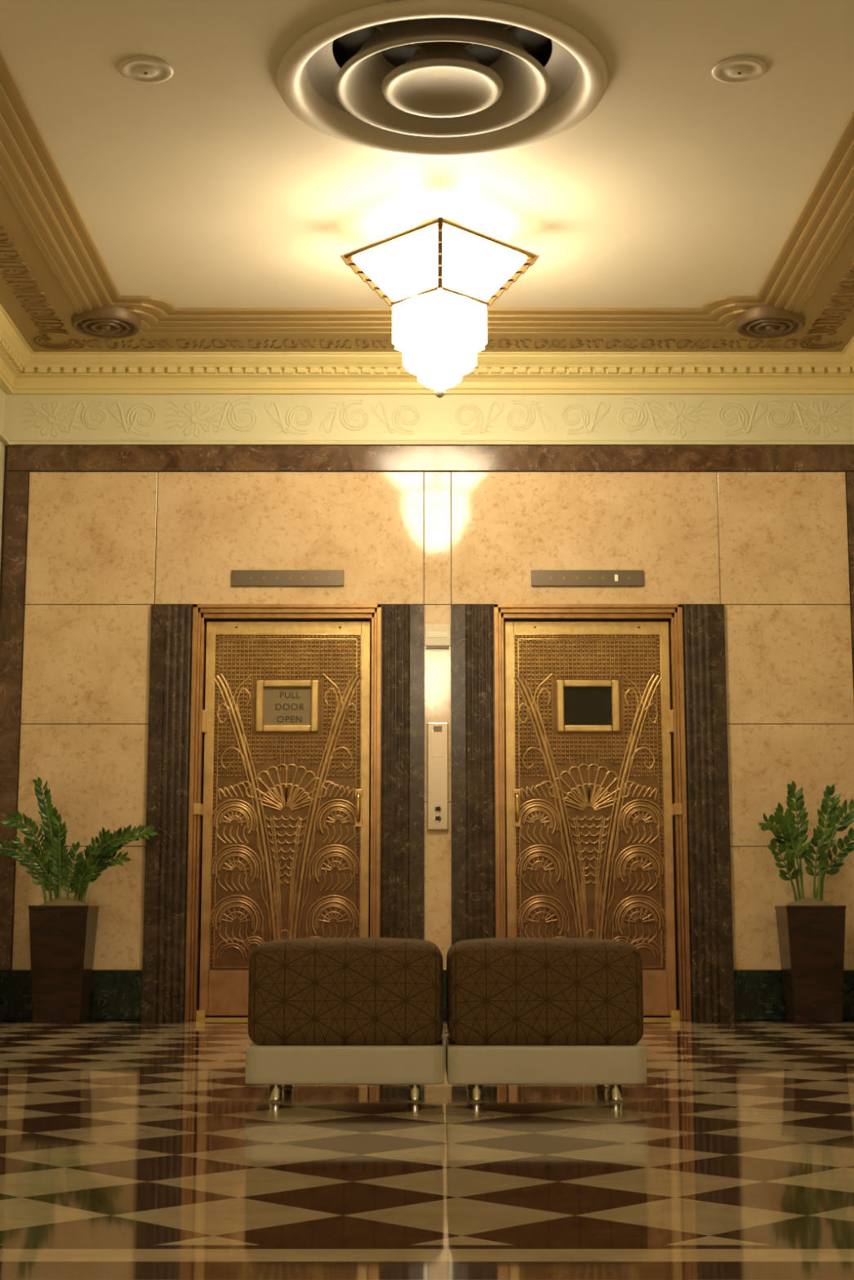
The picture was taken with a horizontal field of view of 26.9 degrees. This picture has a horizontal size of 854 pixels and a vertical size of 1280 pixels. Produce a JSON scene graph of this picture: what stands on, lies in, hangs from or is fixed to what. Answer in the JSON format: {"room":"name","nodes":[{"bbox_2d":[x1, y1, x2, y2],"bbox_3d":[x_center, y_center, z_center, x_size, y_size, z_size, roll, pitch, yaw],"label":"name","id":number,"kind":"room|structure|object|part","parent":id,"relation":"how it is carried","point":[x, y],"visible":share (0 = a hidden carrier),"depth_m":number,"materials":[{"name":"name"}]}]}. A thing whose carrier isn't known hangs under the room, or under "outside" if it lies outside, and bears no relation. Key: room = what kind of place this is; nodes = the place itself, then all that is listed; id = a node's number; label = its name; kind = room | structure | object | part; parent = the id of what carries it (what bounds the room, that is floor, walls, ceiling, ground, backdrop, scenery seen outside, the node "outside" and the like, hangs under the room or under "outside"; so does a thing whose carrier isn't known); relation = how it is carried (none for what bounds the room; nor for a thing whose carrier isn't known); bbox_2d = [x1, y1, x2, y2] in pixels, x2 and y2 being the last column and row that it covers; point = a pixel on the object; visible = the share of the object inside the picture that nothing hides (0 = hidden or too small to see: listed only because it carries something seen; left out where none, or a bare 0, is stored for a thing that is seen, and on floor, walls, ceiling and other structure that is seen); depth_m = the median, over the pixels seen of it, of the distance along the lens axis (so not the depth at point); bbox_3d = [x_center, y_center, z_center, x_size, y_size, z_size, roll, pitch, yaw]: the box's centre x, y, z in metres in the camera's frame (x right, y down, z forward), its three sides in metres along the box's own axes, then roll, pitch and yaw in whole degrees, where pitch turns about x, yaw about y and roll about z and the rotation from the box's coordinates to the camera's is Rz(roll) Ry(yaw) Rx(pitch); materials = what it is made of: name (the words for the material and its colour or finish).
{"room":"elevator lobby","nodes":[
{"label":"elevator lobby","id":0,"kind":"room"},
{"bbox_2d":[0,387,5,580],"bbox_3d":[-2.403,-0.959,2.813,0.200,3.800,13.662,0,-9,0],"label":"wall","id":1,"kind":"structure","parent":0,"point":[2,395],"depth_m":9.66,"materials":[{"name":"beige paint"}]},
{"bbox_2d":[0,303,853,395],"bbox_3d":[0.057,-2.475,3.146,4.720,0.193,13.450,0,-9,0],"label":"trim","id":2,"kind":"structure","parent":1,"relation":"attached to","point":[24,371],"depth_m":9.68,"materials":[{"name":"yellow paint"}]},
{"bbox_2d":[0,430,853,445],"bbox_3d":[0.057,-2.115,3.090,4.720,0.030,13.450,0,-9,0],"label":"trim","id":3,"kind":"structure","parent":1,"relation":"attached to","point":[3,439],"depth_m":9.70,"materials":[{"name":"beige paint"}]},
{"bbox_2d":[209,635,360,969],"bbox_3d":[-0.748,0.853,9.491,0.790,1.785,0.005,0,-9,0],"label":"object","id":4,"kind":"structure","parent":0,"point":[232,957],"depth_m":9.49,"materials":[{"name":"gold metal"}]},
{"bbox_2d":[208,673,362,958],"bbox_3d":[-0.748,0.948,9.469,0.809,1.557,0.012,0,-9,0],"label":"ornament","id":5,"kind":"object","parent":4,"relation":"attached to","point":[283,801],"depth_m":9.44,"materials":[{"name":"gold metal"}]},
{"bbox_2d":[221,639,353,774],"bbox_3d":[-0.748,0.356,9.564,0.702,0.730,0.004,0,-9,0],"label":"wires","id":6,"kind":"object","parent":4,"relation":"attached to","point":[223,639],"depth_m":9.58,"materials":[{"name":"gold metal"}]},
{"bbox_2d":[276,715,302,722],"bbox_3d":[-0.737,0.425,9.550,0.132,0.035,0.001,0,-9,0],"label":"sign lettering","id":7,"kind":"object","parent":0,"point":[279,716],"depth_m":9.55},
{"bbox_2d":[280,692,299,697],"bbox_3d":[-0.735,0.295,9.570,0.107,0.032,0.001,0,-9,0],"label":"sign lettering","id":8,"kind":"object","parent":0,"point":[280,692],"depth_m":9.57},
{"bbox_2d":[0,395,853,1019],"bbox_3d":[0.057,0.121,9.713,5.120,3.800,0.370,0,-9,0],"label":"wall","id":9,"kind":"structure","parent":0,"point":[94,537],"depth_m":9.63,"materials":[{"name":"beige stone"}]},
{"bbox_2d":[141,604,193,1020],"bbox_3d":[-1.366,0.891,9.411,0.228,2.185,0.028,0,-9,0],"label":"trim","id":10,"kind":"structure","parent":9,"relation":"attached to","point":[168,767],"depth_m":9.40,"materials":[{"name":"stone"}]},
{"bbox_2d":[184,604,381,1020],"bbox_3d":[-0.748,0.905,9.502,1.008,2.185,0.245,0,-9,0],"label":"door","id":11,"kind":"structure","parent":9,"relation":"in","point":[268,691],"depth_m":9.52,"materials":[{"name":"brown metal"}]},
{"bbox_2d":[193,803,203,815],"label":"plates","id":12,"kind":"object","parent":11,"relation":"attached to","point":[197,809],"depth_m":9.38,"materials":[{"name":"gold metal"}]},
{"bbox_2d":[201,710,207,733],"label":"plates","id":13,"kind":"object","parent":11,"relation":"attached to","point":[204,722],"depth_m":9.50,"materials":[{"name":"gold metal"}]},
{"bbox_2d":[199,622,370,1015],"bbox_3d":[-0.748,0.934,9.494,0.884,2.085,0.052,0,-9,0],"label":"door leaf","id":14,"kind":"structure","parent":11,"relation":"attached to","point":[221,993],"depth_m":9.49,"materials":[{"name":"gold metal"}]},
{"bbox_2d":[209,635,360,968],"bbox_3d":[-0.748,0.849,9.482,0.780,1.769,0.010,0,-9,0],"label":"lattice studs","id":15,"kind":"object","parent":14,"relation":"attached to","point":[231,636],"visible":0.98,"depth_m":9.57,"materials":[{"name":"gold metal"}]},
{"bbox_2d":[213,675,359,941],"bbox_3d":[-0.748,0.946,9.470,0.775,1.536,0.031,0,-9,0],"label":"relief trunks","id":16,"kind":"object","parent":14,"relation":"attached to","point":[270,893],"visible":0.93,"depth_m":9.44,"materials":[{"name":"gold metal"}]},
{"bbox_3d":[-0.749,0.853,9.484,0.792,1.791,0.008,0,-9,0],"label":"panel beading","id":17,"kind":"part","parent":11,"relation":"part of","materials":[{"name":"gold metal"}]},
{"bbox_2d":[275,703,304,710],"bbox_3d":[-0.734,0.358,9.560,0.154,0.035,0.001,0,-9,0],"label":"sign word","id":18,"kind":"object","parent":11,"relation":"attached to","point":[276,704],"visible":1,"depth_m":9.56,"materials":[{"name":"black paint"}]},
{"bbox_3d":[-0.734,0.358,9.560,0.154,0.035,0.001,0,-9,0],"label":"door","id":19,"kind":"part","parent":18,"relation":"part of","materials":[{"name":"brown"}]},
{"bbox_3d":[-0.363,0.884,9.448,0.022,0.170,0.063,0,-9,0],"label":"pull handle","id":20,"kind":"part","parent":11,"relation":"part of","materials":[{"name":"gold metal"}]},
{"bbox_2d":[355,789,362,796],"label":"plates","id":21,"kind":"object","parent":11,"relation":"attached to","point":[356,790],"depth_m":9.48,"materials":[{"name":"gold metal"}]},
{"bbox_2d":[355,816,362,826],"label":"plates","id":22,"kind":"object","parent":11,"relation":"attached to","point":[357,824],"depth_m":9.45,"materials":[{"name":"gold metal"}]},
{"bbox_2d":[231,569,344,586],"bbox_3d":[-0.750,-0.333,9.610,0.606,0.088,0.016,0,-9,0],"label":"indicator","id":23,"kind":"object","parent":9,"relation":"attached to","point":[239,577],"visible":1,"depth_m":9.60,"materials":[{"name":"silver metal"}]},
{"bbox_2d":[368,624,371,937],"bbox_3d":[-0.748,0.929,9.698,1.000,2.200,0.150,0,-9,0],"label":"backing","id":24,"kind":"object","parent":9,"relation":"attached to","point":[371,624],"visible":0.02,"depth_m":9.65,"materials":[{"name":"black"}]},
{"bbox_2d":[380,604,423,939],"bbox_3d":[-0.130,0.891,9.411,0.228,2.185,0.028,0,-9,0],"label":"trim","id":25,"kind":"structure","parent":9,"relation":"attached to","point":[402,773],"depth_m":9.43,"materials":[{"name":"stone"}]},
{"bbox_2d":[21,398,853,438],"bbox_3d":[0.057,-1.210,9.738,4.544,0.228,0.020,0,-9,0],"label":"trim","id":26,"kind":"structure","parent":9,"relation":"attached to","point":[532,406],"depth_m":9.73,"materials":[{"name":"beige paint"}]},
{"bbox_2d":[426,722,448,830],"bbox_3d":[0.057,0.721,9.437,0.112,0.570,0.030,0,-9,0],"label":"panel","id":27,"kind":"object","parent":9,"relation":"attached to","point":[437,732],"visible":1,"depth_m":9.43,"materials":[{"name":"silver metal"}]},
{"bbox_2d":[425,625,449,648],"bbox_3d":[0.057,-0.017,9.561,0.132,0.125,0.014,0,-9,0],"label":"wall light","id":28,"kind":"object","parent":9,"relation":"attached to","point":[437,637],"visible":1,"depth_m":9.55,"materials":[{"name":"beige"}]},
{"bbox_2d":[451,604,495,944],"bbox_3d":[0.244,0.891,9.411,0.228,2.185,0.028,0,-9,0],"label":"trim","id":29,"kind":"structure","parent":9,"relation":"attached to","point":[473,717],"depth_m":9.43,"materials":[{"name":"stone"}]},
{"bbox_2d":[503,624,506,924],"bbox_3d":[0.862,0.929,9.698,1.000,2.200,0.150,0,-9,0],"label":"backing","id":30,"kind":"object","parent":9,"relation":"attached to","point":[504,624],"visible":0.02,"depth_m":9.65,"materials":[{"name":"black"}]},
{"bbox_2d":[530,569,644,586],"bbox_3d":[0.864,-0.333,9.609,0.606,0.088,0.017,0,-9,0],"label":"indicator","id":31,"kind":"object","parent":9,"relation":"attached to","point":[538,577],"visible":1,"depth_m":9.60,"materials":[{"name":"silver metal"}]},
{"bbox_2d":[493,604,691,1020],"bbox_3d":[0.862,0.905,9.502,1.008,2.185,0.245,0,-9,0],"label":"door","id":32,"kind":"structure","parent":9,"relation":"in","point":[672,614],"depth_m":9.51,"materials":[{"name":"brown metal"}]},
{"bbox_2d":[512,789,519,796],"label":"plates","id":33,"kind":"object","parent":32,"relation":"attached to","point":[513,790],"depth_m":9.48,"materials":[{"name":"gold metal"}]},
{"bbox_3d":[0.477,0.884,9.448,0.022,0.170,0.063,0,-9,0],"label":"pull handle","id":34,"kind":"part","parent":32,"relation":"part of","materials":[{"name":"gold metal"}]},
{"bbox_2d":[512,816,520,826],"label":"plates","id":35,"kind":"object","parent":32,"relation":"attached to","point":[515,824],"depth_m":9.45,"materials":[{"name":"gold metal"}]},
{"bbox_2d":[564,688,611,724],"bbox_3d":[0.862,0.361,9.560,0.256,0.199,0.002,0,-9,0],"label":"window","id":36,"kind":"structure","parent":32,"relation":"attached to","point":[566,689],"depth_m":9.56,"materials":[{"name":"black"}]},
{"bbox_3d":[0.862,0.853,9.484,0.792,1.791,0.008,0,-9,0],"label":"panel beading","id":37,"kind":"part","parent":32,"relation":"part of","materials":[{"name":"gold metal"}]},
{"bbox_2d":[504,622,676,1015],"bbox_3d":[0.862,0.934,9.494,0.884,2.085,0.052,0,-9,0],"label":"door leaf","id":38,"kind":"structure","parent":32,"relation":"attached to","point":[659,987],"depth_m":9.50,"materials":[{"name":"gold metal"}]},
{"bbox_2d":[515,675,662,939],"bbox_3d":[0.862,0.946,9.470,0.775,1.536,0.031,0,-9,0],"label":"relief trunks","id":39,"kind":"object","parent":38,"relation":"attached to","point":[601,935],"visible":0.92,"depth_m":9.44,"materials":[{"name":"gold metal"}]},
{"bbox_2d":[514,635,665,968],"bbox_3d":[0.862,0.849,9.482,0.780,1.769,0.010,0,-9,0],"label":"lattice studs","id":40,"kind":"object","parent":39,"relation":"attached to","point":[537,636],"visible":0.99,"depth_m":9.57,"materials":[{"name":"gold metal"}]},
{"bbox_2d":[667,710,673,733],"label":"plates","id":41,"kind":"object","parent":32,"relation":"attached to","point":[670,714],"depth_m":9.50,"materials":[{"name":"gold metal"}]},
{"bbox_2d":[671,803,682,815],"label":"plates","id":42,"kind":"object","parent":32,"relation":"attached to","point":[677,809],"depth_m":9.38,"materials":[{"name":"gold metal"}]},
{"bbox_2d":[681,604,734,1020],"bbox_3d":[1.480,0.891,9.411,0.228,2.185,0.028,0,-9,0],"label":"trim","id":43,"kind":"structure","parent":9,"relation":"attached to","point":[707,787],"depth_m":9.39,"materials":[{"name":"stone"}]},
{"bbox_2d":[0,1019,853,1279],"bbox_3d":[0.057,0.997,2.703,5.120,0.100,14.050,0,-9,0],"label":"floor","id":44,"kind":"structure","parent":0,"point":[131,1149],"depth_m":3.77,"materials":[{"name":"stone"}]},
{"bbox_2d":[0,776,158,1023],"bbox_3d":[-1.808,1.327,9.155,0.879,1.245,0.349,0,-9,0],"label":"plant","id":45,"kind":"object","parent":44,"relation":"on","point":[63,931],"visible":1,"depth_m":9.10,"materials":[{"name":"green plant"}]},
{"bbox_3d":[-1.863,1.655,9.119,0.304,0.585,0.304,0,-9,0],"label":"pot","id":46,"kind":"part","parent":45,"relation":"part of","materials":[{"name":"paint"}]},
{"bbox_2d":[195,1009,248,1020],"bbox_3d":[-0.748,1.964,9.359,0.900,0.050,0.200,0,-9,0],"label":"threshold","id":47,"kind":"object","parent":44,"relation":"on","point":[200,1014],"visible":0.45,"depth_m":9.26,"materials":[{"name":"gold metal"}]},
{"bbox_2d":[245,937,444,1102],"bbox_3d":[-0.234,1.132,5.375,0.568,0.461,0.574,0,-9,0],"label":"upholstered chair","id":48,"kind":"object","parent":44,"relation":"on","point":[322,1011],"visible":1,"depth_m":5.10,"materials":[{"name":"fabric"}]},
{"bbox_2d":[248,937,443,1044],"bbox_3d":[-0.234,1.054,5.387,0.564,0.304,0.574,0,-9,0],"label":"cushion","id":49,"kind":"object","parent":48,"relation":"on","point":[302,991],"depth_m":5.11,"materials":[{"name":"fabric"}]},
{"bbox_2d":[445,937,646,1102],"bbox_3d":[0.343,1.132,5.375,0.568,0.461,0.574,0,-9,0],"label":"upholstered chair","id":50,"kind":"object","parent":44,"relation":"on","point":[520,1011],"visible":1,"depth_m":5.10,"materials":[{"name":"fabric"}]},
{"bbox_2d":[446,937,643,1044],"bbox_3d":[0.343,1.054,5.387,0.564,0.304,0.574,0,-9,0],"label":"cushion","id":51,"kind":"object","parent":50,"relation":"on","point":[500,991],"depth_m":5.11,"materials":[{"name":"fabric"}]},
{"bbox_2d":[643,1009,679,1020],"bbox_3d":[0.862,1.964,9.359,0.900,0.050,0.200,0,-9,0],"label":"threshold","id":52,"kind":"object","parent":44,"relation":"on","point":[673,1014],"visible":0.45,"depth_m":9.26,"materials":[{"name":"gold metal"}]},
{"bbox_2d":[757,780,853,1023],"bbox_3d":[1.997,1.339,9.165,0.621,1.225,0.310,0,-9,0],"label":"plant","id":53,"kind":"object","parent":44,"relation":"on","point":[811,931],"visible":1,"depth_m":9.05,"materials":[{"name":"green plant"}]},
{"bbox_3d":[1.967,1.655,9.119,0.304,0.585,0.304,0,-9,0],"label":"pot","id":54,"kind":"part","parent":53,"relation":"part of","materials":[{"name":"paint"}]},
{"bbox_2d":[0,0,853,307],"bbox_3d":[0.057,-2.739,3.263,5.120,0.250,14.000,0,-9,0],"label":"ceiling","id":55,"kind":"structure","parent":0,"point":[683,186],"depth_m":7.29,"materials":[{"name":"paint"}]},
{"bbox_2d":[118,56,173,83],"bbox_3d":[-1.033,-2.088,6.552,0.200,0.019,0.200,0,-9,0],"label":"ceiling speaker","id":56,"kind":"object","parent":55,"relation":"attached to","point":[143,69],"depth_m":6.54},
{"bbox_2d":[0,49,853,351],"bbox_3d":[0.057,-2.595,3.164,4.380,0.066,13.110,0,-9,0],"label":"trim","id":57,"kind":"structure","parent":55,"relation":"attached to","point":[42,219],"depth_m":8.87,"materials":[{"name":"beige paint"}]},
{"bbox_2d":[71,305,141,338],"bbox_3d":[-1.643,-1.625,9.142,0.356,0.072,0.356,0,-9,0],"label":"ceiling vent","id":58,"kind":"object","parent":57,"relation":"attached to","point":[106,322],"depth_m":9.08,"materials":[{"name":"beige metal"}]},
{"bbox_2d":[734,305,804,338],"bbox_3d":[1.757,-1.625,9.142,0.356,0.072,0.356,0,-9,0],"label":"ceiling vent","id":59,"kind":"object","parent":57,"relation":"attached to","point":[763,322],"depth_m":9.08,"materials":[{"name":"metal"}]},
{"bbox_2d":[339,217,539,398],"bbox_3d":[0.057,-1.470,7.984,0.648,0.798,0.648,-9,-12,44],"label":"pendant lamp","id":60,"kind":"object","parent":55,"relation":"hanging from","point":[439,282],"visible":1,"depth_m":7.86,"materials":[{"name":"white glass"}]},
{"bbox_3d":[0.057,-1.711,8.021,0.820,0.001,0.820,0,-9,0],"label":"frosted lid","id":61,"kind":"part","parent":60,"relation":"part of","materials":[{"name":"white glass"}]},
{"bbox_2d":[276,0,608,157],"bbox_3d":[0.057,-2.125,6.649,1.230,0.176,1.230,0,-9,0],"label":"ceiling vent","id":62,"kind":"object","parent":55,"relation":"in","point":[442,102],"visible":0.99,"depth_m":6.69,"materials":[{"name":"silver metal"}]},
{"bbox_2d":[381,41,502,117],"bbox_3d":[0.057,-2.120,6.648,0.454,0.166,0.454,0,-9,0],"label":"ceiling air vent","id":63,"kind":"object","parent":62,"relation":"on","point":[441,79],"depth_m":6.66,"materials":[{"name":"silver metal"}]},
{"bbox_2d":[711,56,766,83],"bbox_3d":[1.147,-2.088,6.552,0.200,0.019,0.200,0,-9,0],"label":"ceiling speaker","id":64,"kind":"object","parent":55,"relation":"attached to","point":[739,69],"depth_m":6.54},
{"bbox_2d":[514,635,666,970],"bbox_3d":[0.862,0.853,9.491,0.790,1.785,0.005,0,-9,0],"label":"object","id":65,"kind":"structure","parent":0,"point":[648,960],"depth_m":9.50,"materials":[{"name":"gold metal"}]},
{"bbox_2d":[521,639,654,774],"bbox_3d":[0.862,0.356,9.564,0.702,0.730,0.004,0,-9,0],"label":"wires","id":66,"kind":"object","parent":65,"relation":"attached to","point":[522,639],"depth_m":9.58,"materials":[{"name":"gold metal"}]},
{"bbox_2d":[512,673,666,958],"bbox_3d":[0.862,0.948,9.469,0.809,1.557,0.012,0,-9,0],"label":"ornament","id":67,"kind":"object","parent":65,"relation":"attached to","point":[588,801],"depth_m":9.44,"materials":[{"name":"gold metal"}]}
]}

